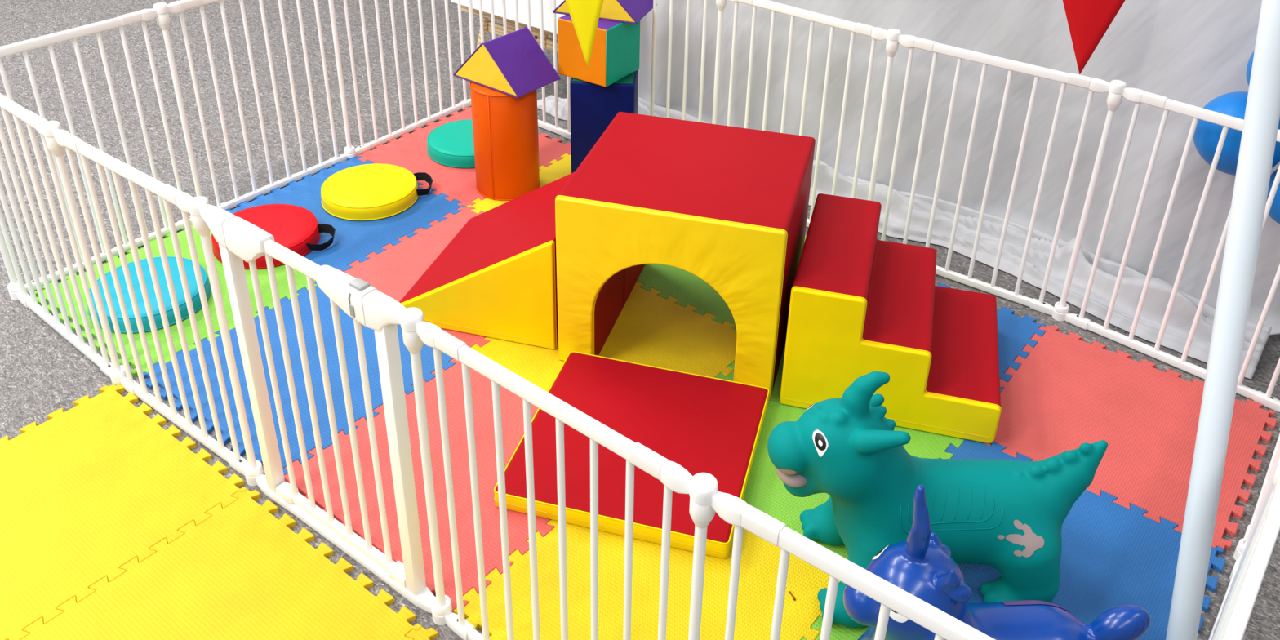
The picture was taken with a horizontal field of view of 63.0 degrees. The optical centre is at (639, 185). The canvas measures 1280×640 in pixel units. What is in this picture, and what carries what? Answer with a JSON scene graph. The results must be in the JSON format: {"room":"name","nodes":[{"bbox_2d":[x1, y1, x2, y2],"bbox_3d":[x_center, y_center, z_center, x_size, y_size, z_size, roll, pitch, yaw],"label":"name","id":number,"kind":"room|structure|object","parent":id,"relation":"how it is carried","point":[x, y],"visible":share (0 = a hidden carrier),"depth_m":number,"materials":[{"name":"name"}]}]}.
{"room":"indoor play area","nodes":[
{"label":"indoor play area","id":0,"kind":"room"},
{"bbox_2d":[0,0,1279,639],"bbox_3d":[0.039,-0.754,5.195,18.000,0.001,16.000,21,34,32],"label":"floor","id":1,"kind":"structure","parent":0,"point":[42,373],"depth_m":4.21,"materials":[{"name":"grey carpet"}]},
{"bbox_2d":[0,93,127,386],"bbox_3d":[-1.604,0.093,2.758,0.654,0.756,0.041,22,35,34],"label":"fence panel","id":2,"kind":"object","parent":1,"relation":"on","point":[113,370],"visible":0.97,"depth_m":2.72,"materials":[{"name":"white metal"}]},
{"bbox_2d":[0,2,202,293],"bbox_3d":[-1.639,-0.116,3.146,0.041,0.756,0.608,22,35,33],"label":"fence panel","id":3,"kind":"object","parent":1,"relation":"on","point":[160,10],"visible":0.7,"depth_m":3.15,"materials":[{"name":"white metal"}]},
{"bbox_2d":[0,384,247,639],"bbox_3d":[-1.331,0.726,2.377,0.621,0.012,0.621,21,34,32],"label":"foam mat","id":4,"kind":"object","parent":1,"relation":"on","point":[86,491],"visible":1,"depth_m":2.39,"materials":[{"name":"yellow rubber"}]},
{"bbox_2d":[52,128,264,485],"bbox_3d":[-1.120,0.280,2.429,0.589,0.756,0.041,20,34,31],"label":"fence panel","id":5,"kind":"object","parent":1,"relation":"on","point":[251,468],"visible":0.94,"depth_m":2.39,"materials":[{"name":"white metal"}]},
{"bbox_2d":[34,223,317,377],"bbox_3d":[-1.386,0.307,3.154,0.623,0.012,0.614,21,34,32],"label":"foam mat","id":6,"kind":"object","parent":1,"relation":"on","point":[300,279],"visible":0.3,"depth_m":3.08,"materials":[{"name":"green rubber"}]},
{"bbox_2d":[86,256,210,333],"bbox_3d":[-1.440,0.313,3.065,0.331,0.059,0.331,21,34,32],"label":"round cushion","id":7,"kind":"object","parent":6,"relation":"on","point":[188,267],"visible":0.56,"depth_m":3.02,"materials":[{"name":"leather"}]},
{"bbox_2d":[7,489,422,639],"bbox_3d":[-0.859,0.909,2.056,0.621,0.012,0.621,21,34,32],"label":"foam mat","id":8,"kind":"object","parent":1,"relation":"on","point":[241,573],"visible":1,"depth_m":2.16,"materials":[{"name":"yellow rubber"}]},
{"bbox_2d":[167,0,355,209],"bbox_3d":[-1.261,-0.333,3.562,0.041,0.756,0.612,21,34,33],"label":"fence panel","id":9,"kind":"object","parent":1,"relation":"on","point":[177,6],"visible":0.86,"depth_m":3.58,"materials":[{"name":"white metal"}]},
{"bbox_2d":[142,281,455,475],"bbox_3d":[-0.911,0.491,2.831,0.623,0.012,0.614,21,34,32],"label":"foam mat","id":10,"kind":"object","parent":1,"relation":"on","point":[347,324],"visible":0.45,"depth_m":2.79,"materials":[{"name":"blue rubber"}]},
{"bbox_2d":[199,204,435,613],"bbox_3d":[-0.649,0.454,2.121,0.606,0.760,0.039,20,34,31],"label":"safety gate","id":11,"kind":"object","parent":1,"relation":"on","point":[238,239],"visible":0.97,"depth_m":2.09,"materials":[{"name":"white metal"}]},
{"bbox_2d":[225,155,466,271],"bbox_3d":[-1.020,0.092,3.568,0.623,0.012,0.614,21,34,32],"label":"foam mat","id":12,"kind":"object","parent":1,"relation":"on","point":[353,240],"visible":0.53,"depth_m":3.52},
{"bbox_2d":[211,204,335,268],"bbox_3d":[-1.194,0.161,3.358,0.357,0.059,0.331,21,34,32],"label":"round cushion","id":13,"kind":"object","parent":12,"relation":"on","point":[296,228],"visible":0.68,"depth_m":3.36,"materials":[{"name":"red leather"}]},
{"bbox_2d":[320,163,432,220],"bbox_3d":[-0.931,0.011,3.646,0.331,0.059,0.361,21,34,32],"label":"round cushion","id":14,"kind":"object","parent":12,"relation":"on","point":[375,191],"visible":1,"depth_m":3.58,"materials":[{"name":"leather"}]},
{"bbox_2d":[343,0,475,155],"bbox_3d":[-0.874,-0.566,4.011,0.041,0.756,0.675,20,34,31],"label":"fence panel","id":15,"kind":"object","parent":1,"relation":"on","point":[466,103],"visible":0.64,"depth_m":4.04,"materials":[{"name":"white metal"}]},
{"bbox_2d":[338,206,490,347],"bbox_3d":[-0.546,0.276,3.245,0.623,0.012,0.614,21,34,32],"label":"foam mat","id":16,"kind":"object","parent":1,"relation":"on","point":[393,271],"visible":0.27,"depth_m":3.29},
{"bbox_2d":[399,172,574,349],"bbox_3d":[-0.404,0.148,3.106,0.508,0.350,0.538,8,29,13],"label":"wedge","id":17,"kind":"object","parent":16,"relation":"on","point":[496,277],"visible":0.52,"depth_m":2.92,"materials":[{"name":"yellow leather"}]},
{"bbox_2d":[284,358,555,612],"bbox_3d":[-0.437,0.675,2.508,0.623,0.012,0.614,21,34,32],"label":"foam mat","id":18,"kind":"object","parent":1,"relation":"on","point":[512,405],"visible":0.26,"depth_m":2.46,"materials":[{"name":"red rubber"}]},
{"bbox_2d":[405,626,438,639],"bbox_3d":[-0.387,1.092,1.734,0.621,0.012,0.621,21,34,32],"label":"foam mat","id":19,"kind":"object","parent":1,"relation":"on","point":[422,633],"visible":1,"depth_m":2.09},
{"bbox_2d":[355,106,571,206],"bbox_3d":[-0.654,-0.123,3.983,0.623,0.012,0.614,21,34,32],"label":"foam mat","id":20,"kind":"object","parent":1,"relation":"on","point":[409,152],"visible":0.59,"depth_m":3.92,"materials":[{"name":"red rubber"}]},
{"bbox_2d":[426,119,475,168],"bbox_3d":[-0.646,-0.166,3.987,0.331,0.059,0.331,21,34,32],"label":"round cushion","id":21,"kind":"object","parent":20,"relation":"on","point":[451,144],"visible":0.52,"depth_m":3.91,"materials":[{"name":"teal leather"}]},
{"bbox_2d":[469,81,540,200],"bbox_3d":[-0.469,-0.175,3.651,0.228,0.400,0.228,21,34,32],"label":"cylinder","id":22,"kind":"object","parent":20,"relation":"on","point":[505,126],"visible":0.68,"depth_m":3.57,"materials":[{"name":"orange leather"}]},
{"bbox_2d":[453,26,560,98],"bbox_3d":[-0.455,-0.439,3.551,0.307,0.156,0.212,21,34,32],"label":"roof prism","id":23,"kind":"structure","parent":22,"relation":"on","point":[514,64],"depth_m":3.50,"materials":[{"name":"purple plastic"}]},
{"bbox_2d":[450,0,564,52],"bbox_3d":[-0.373,-0.875,4.494,0.811,0.867,0.479,21,34,32],"label":"sheet","id":24,"kind":"object","parent":1,"relation":"on","point":[522,4],"visible":0.5,"depth_m":4.42,"materials":[{"name":"white fabric"}]},
{"bbox_2d":[466,153,571,213],"bbox_3d":[-0.180,0.060,3.660,0.623,0.012,0.614,21,34,32],"label":"foam mat","id":25,"kind":"object","parent":1,"relation":"on","point":[561,168],"visible":0.12,"depth_m":3.82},
{"bbox_2d":[569,69,638,173],"bbox_3d":[-0.126,-0.220,3.746,0.222,0.401,0.190,3,28,3],"label":"tower block","id":26,"kind":"object","parent":25,"relation":"on","point":[593,107],"visible":0.38,"depth_m":3.62,"materials":[{"name":"blue plastic"}]},
{"bbox_2d":[557,14,639,87],"bbox_3d":[-0.140,-0.487,3.602,0.208,0.205,0.208,18,33,29],"label":"cube","id":27,"kind":"object","parent":26,"relation":"on","point":[615,51],"visible":0.73,"depth_m":3.54,"materials":[{"name":"orange plastic"}]},
{"bbox_2d":[552,0,657,24],"bbox_3d":[-0.117,-0.679,3.578,0.307,0.156,0.212,10,30,16],"label":"roof prism","id":28,"kind":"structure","parent":27,"relation":"on","point":[629,11],"depth_m":3.50,"materials":[{"name":"purple plastic"}]},
{"bbox_2d":[478,0,570,139],"bbox_3d":[-0.442,-0.587,4.067,0.596,0.756,0.041,22,34,33],"label":"fence panel","id":29,"kind":"object","parent":1,"relation":"on","point":[566,133],"visible":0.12,"depth_m":4.09,"materials":[{"name":"white metal"}]},
{"bbox_2d":[537,95,567,120],"bbox_3d":[-0.274,-0.352,4.282,0.440,0.144,0.132,21,34,32],"label":"cloth","id":30,"kind":"object","parent":1,"relation":"on","point":[549,100],"visible":0.3,"depth_m":4.32,"materials":[{"name":"grey fabric"}]},
{"bbox_2d":[400,307,718,639],"bbox_3d":[-0.158,0.645,1.789,0.656,0.756,0.042,22,34,33],"label":"fence panel","id":31,"kind":"object","parent":1,"relation":"on","point":[700,487],"visible":0.98,"depth_m":1.71,"materials":[{"name":"white metal"}]},
{"bbox_2d":[471,280,736,391],"bbox_3d":[-0.071,0.459,2.922,0.623,0.012,0.614,21,34,32],"label":"foam mat","id":32,"kind":"object","parent":1,"relation":"on","point":[651,329],"visible":0.23,"depth_m":2.93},
{"bbox_2d":[555,111,815,399],"bbox_3d":[0.137,0.171,2.912,0.589,0.513,0.555,8,29,13],"label":"tunnel","id":33,"kind":"object","parent":32,"relation":"on","point":[726,206],"visible":0.97,"depth_m":2.68,"materials":[{"name":"yellow leather"}]},
{"bbox_2d":[453,519,839,639],"bbox_3d":[0.037,0.858,2.185,0.623,0.012,0.614,21,34,32],"label":"foam mat","id":34,"kind":"object","parent":1,"relation":"on","point":[760,558],"visible":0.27,"depth_m":2.19,"materials":[{"name":"yellow rubber"}]},
{"bbox_2d":[637,0,727,124],"bbox_3d":[0.033,-0.406,3.749,0.615,0.756,0.041,20,34,31],"label":"fence panel","id":35,"kind":"object","parent":1,"relation":"on","point":[721,4],"visible":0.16,"depth_m":3.61,"materials":[{"name":"white metal"}]},
{"bbox_2d":[636,235,806,330],"bbox_3d":[0.294,0.244,3.337,0.623,0.012,0.614,21,34,32],"label":"foam mat","id":36,"kind":"object","parent":1,"relation":"on","point":[680,284],"visible":0.12,"depth_m":3.18,"materials":[{"name":"green rubber"}]},
{"bbox_2d":[726,0,901,227],"bbox_3d":[0.516,-0.217,3.418,0.629,0.756,0.041,22,35,34],"label":"fence panel","id":37,"kind":"object","parent":1,"relation":"on","point":[891,35],"visible":0.59,"depth_m":3.30,"materials":[{"name":"white metal"}]},
{"bbox_2d":[801,615,869,639],"bbox_3d":[0.511,1.042,1.862,0.623,0.012,0.614,21,34,32],"label":"foam mat","id":38,"kind":"object","parent":1,"relation":"on","point":[838,632],"visible":0.14,"depth_m":2.11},
{"bbox_2d":[843,484,1151,639],"bbox_3d":[0.600,0.738,1.772,0.525,0.610,0.310,1,28,0],"label":"hopper","id":39,"kind":"object","parent":38,"relation":"on","point":[920,565],"visible":0.79,"depth_m":1.72,"materials":[{"name":"blue rubber"}]},
{"bbox_2d":[715,347,964,559],"bbox_3d":[0.403,0.643,2.600,0.623,0.012,0.614,21,34,32],"label":"foam mat","id":40,"kind":"object","parent":1,"relation":"on","point":[765,491],"visible":0.05,"depth_m":2.52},
{"bbox_2d":[493,351,769,558],"bbox_3d":[0.001,0.628,2.544,0.547,0.050,0.547,8,29,13],"label":"mat","id":41,"kind":"object","parent":40,"relation":"on","point":[699,423],"visible":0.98,"depth_m":2.51,"materials":[{"name":"red leather"}]},
{"bbox_2d":[710,490,995,639],"bbox_3d":[0.346,0.840,1.446,0.637,0.756,0.041,21,34,32],"label":"fence panel","id":42,"kind":"object","parent":1,"relation":"on","point":[732,509],"visible":1,"depth_m":1.36,"materials":[{"name":"white metal"}]},
{"bbox_2d":[783,282,1045,392],"bbox_3d":[0.768,0.428,3.014,0.623,0.012,0.614,21,34,32],"label":"foam mat","id":43,"kind":"object","parent":1,"relation":"on","point":[1015,332],"visible":0.21,"depth_m":3.00,"materials":[{"name":"blue rubber"}]},
{"bbox_2d":[779,193,1001,443],"bbox_3d":[0.693,0.333,2.791,0.538,0.363,0.515,8,29,13],"label":"step block","id":44,"kind":"object","parent":43,"relation":"on","point":[861,304],"visible":0.99,"depth_m":2.64,"materials":[{"name":"red plastic"}]},
{"bbox_2d":[638,0,1279,379],"bbox_3d":[0.914,-0.977,3.114,2.485,2.389,0.414,23,35,35],"label":"sheet","id":45,"kind":"object","parent":1,"relation":"on","point":[1193,52],"visible":0.52,"depth_m":3.35,"materials":[{"name":"grey"}]},
{"bbox_2d":[1193,91,1279,175],"bbox_3d":[1.582,-0.135,2.755,0.223,0.224,0.218,21,34,32],"label":"balloon","id":46,"kind":"object","parent":45,"relation":"attached to","point":[1206,135],"visible":0.47,"depth_m":2.71,"materials":[{"name":"blue rubber"}]},
{"bbox_2d":[1245,49,1254,85],"bbox_3d":[1.633,-0.296,2.623,0.188,0.194,0.186,21,34,32],"label":"balloon","id":47,"kind":"object","parent":46,"relation":"on","point":[1249,66],"visible":0.12,"depth_m":2.64,"materials":[{"name":"blue rubber"}]},
{"bbox_2d":[1266,168,1279,224],"bbox_3d":[1.734,0.025,2.717,0.199,0.195,0.191,21,34,32],"label":"balloon","id":48,"kind":"object","parent":46,"relation":"attached to","point":[1274,212],"visible":0.38,"depth_m":2.72,"materials":[{"name":"blue rubber"}]},
{"bbox_2d":[880,34,1126,321],"bbox_3d":[1.013,-0.028,3.086,0.640,0.756,0.041,20,33,31],"label":"fence panel","id":49,"kind":"object","parent":1,"relation":"on","point":[1115,88],"visible":0.84,"depth_m":3.03,"materials":[{"name":"white metal"}]},
{"bbox_2d":[939,437,1226,639],"bbox_3d":[0.877,0.827,2.277,0.623,0.012,0.614,21,34,32],"label":"foam mat","id":50,"kind":"object","parent":1,"relation":"on","point":[1113,555],"visible":0.35,"depth_m":2.28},
{"bbox_2d":[767,371,1107,627],"bbox_3d":[0.593,0.591,2.124,0.692,0.536,0.326,0,28,-2],"label":"hopper","id":51,"kind":"object","parent":50,"relation":"on","point":[1007,516],"visible":0.95,"depth_m":2.07,"materials":[{"name":"teal rubber"}]},
{"bbox_2d":[982,324,1277,550],"bbox_3d":[1.243,0.612,2.691,0.623,0.012,0.614,21,34,32],"label":"foam mat","id":52,"kind":"object","parent":1,"relation":"on","point":[1069,392],"visible":0.79,"depth_m":2.68,"materials":[{"name":"red rubber"}]},
{"bbox_2d":[1064,87,1279,412],"bbox_3d":[1.495,0.170,2.736,0.631,0.756,0.041,25,36,37],"label":"fence panel","id":53,"kind":"object","parent":1,"relation":"on","point":[1138,96],"visible":0.95,"depth_m":2.78,"materials":[{"name":"white metal"}]},
{"bbox_2d":[1165,0,1279,639],"bbox_3d":[1.071,-0.157,1.786,0.055,2.192,0.608,0,28,-2],"label":"stand pole","id":54,"kind":"object","parent":1,"relation":"on","point":[1262,113],"visible":1,"depth_m":1.87,"materials":[{"name":"white metal"}]},
{"bbox_2d":[565,0,1124,74],"bbox_3d":[-0.068,-0.628,1.993,2.279,0.720,0.585,15,31,24],"label":"bunting","id":55,"kind":"object","parent":54,"relation":"hanging from","point":[1088,20],"visible":1,"depth_m":1.47,"materials":[{"name":"red fabric"}]},
{"bbox_2d":[1208,462,1278,639],"bbox_3d":[1.155,0.600,1.923,0.041,0.756,0.642,22,34,33],"label":"fence panel","id":56,"kind":"object","parent":1,"relation":"on","point":[1242,552],"visible":0.52,"depth_m":2.10,"materials":[{"name":"white metal"}]},
{"bbox_2d":[1213,456,1279,639],"bbox_3d":[0.776,0.819,1.502,0.041,0.756,0.586,22,34,33],"label":"fence panel","id":57,"kind":"object","parent":1,"relation":"on","point":[1233,626],"visible":1,"depth_m":1.36,"materials":[{"name":"white metal"}]},
{"bbox_2d":[1244,427,1279,537],"bbox_3d":[1.526,0.384,2.347,0.026,0.748,0.579,21,34,32],"label":"fence panel","id":58,"kind":"object","parent":1,"relation":"on","point":[1274,460],"visible":0.27,"depth_m":2.43,"materials":[{"name":"white metal"}]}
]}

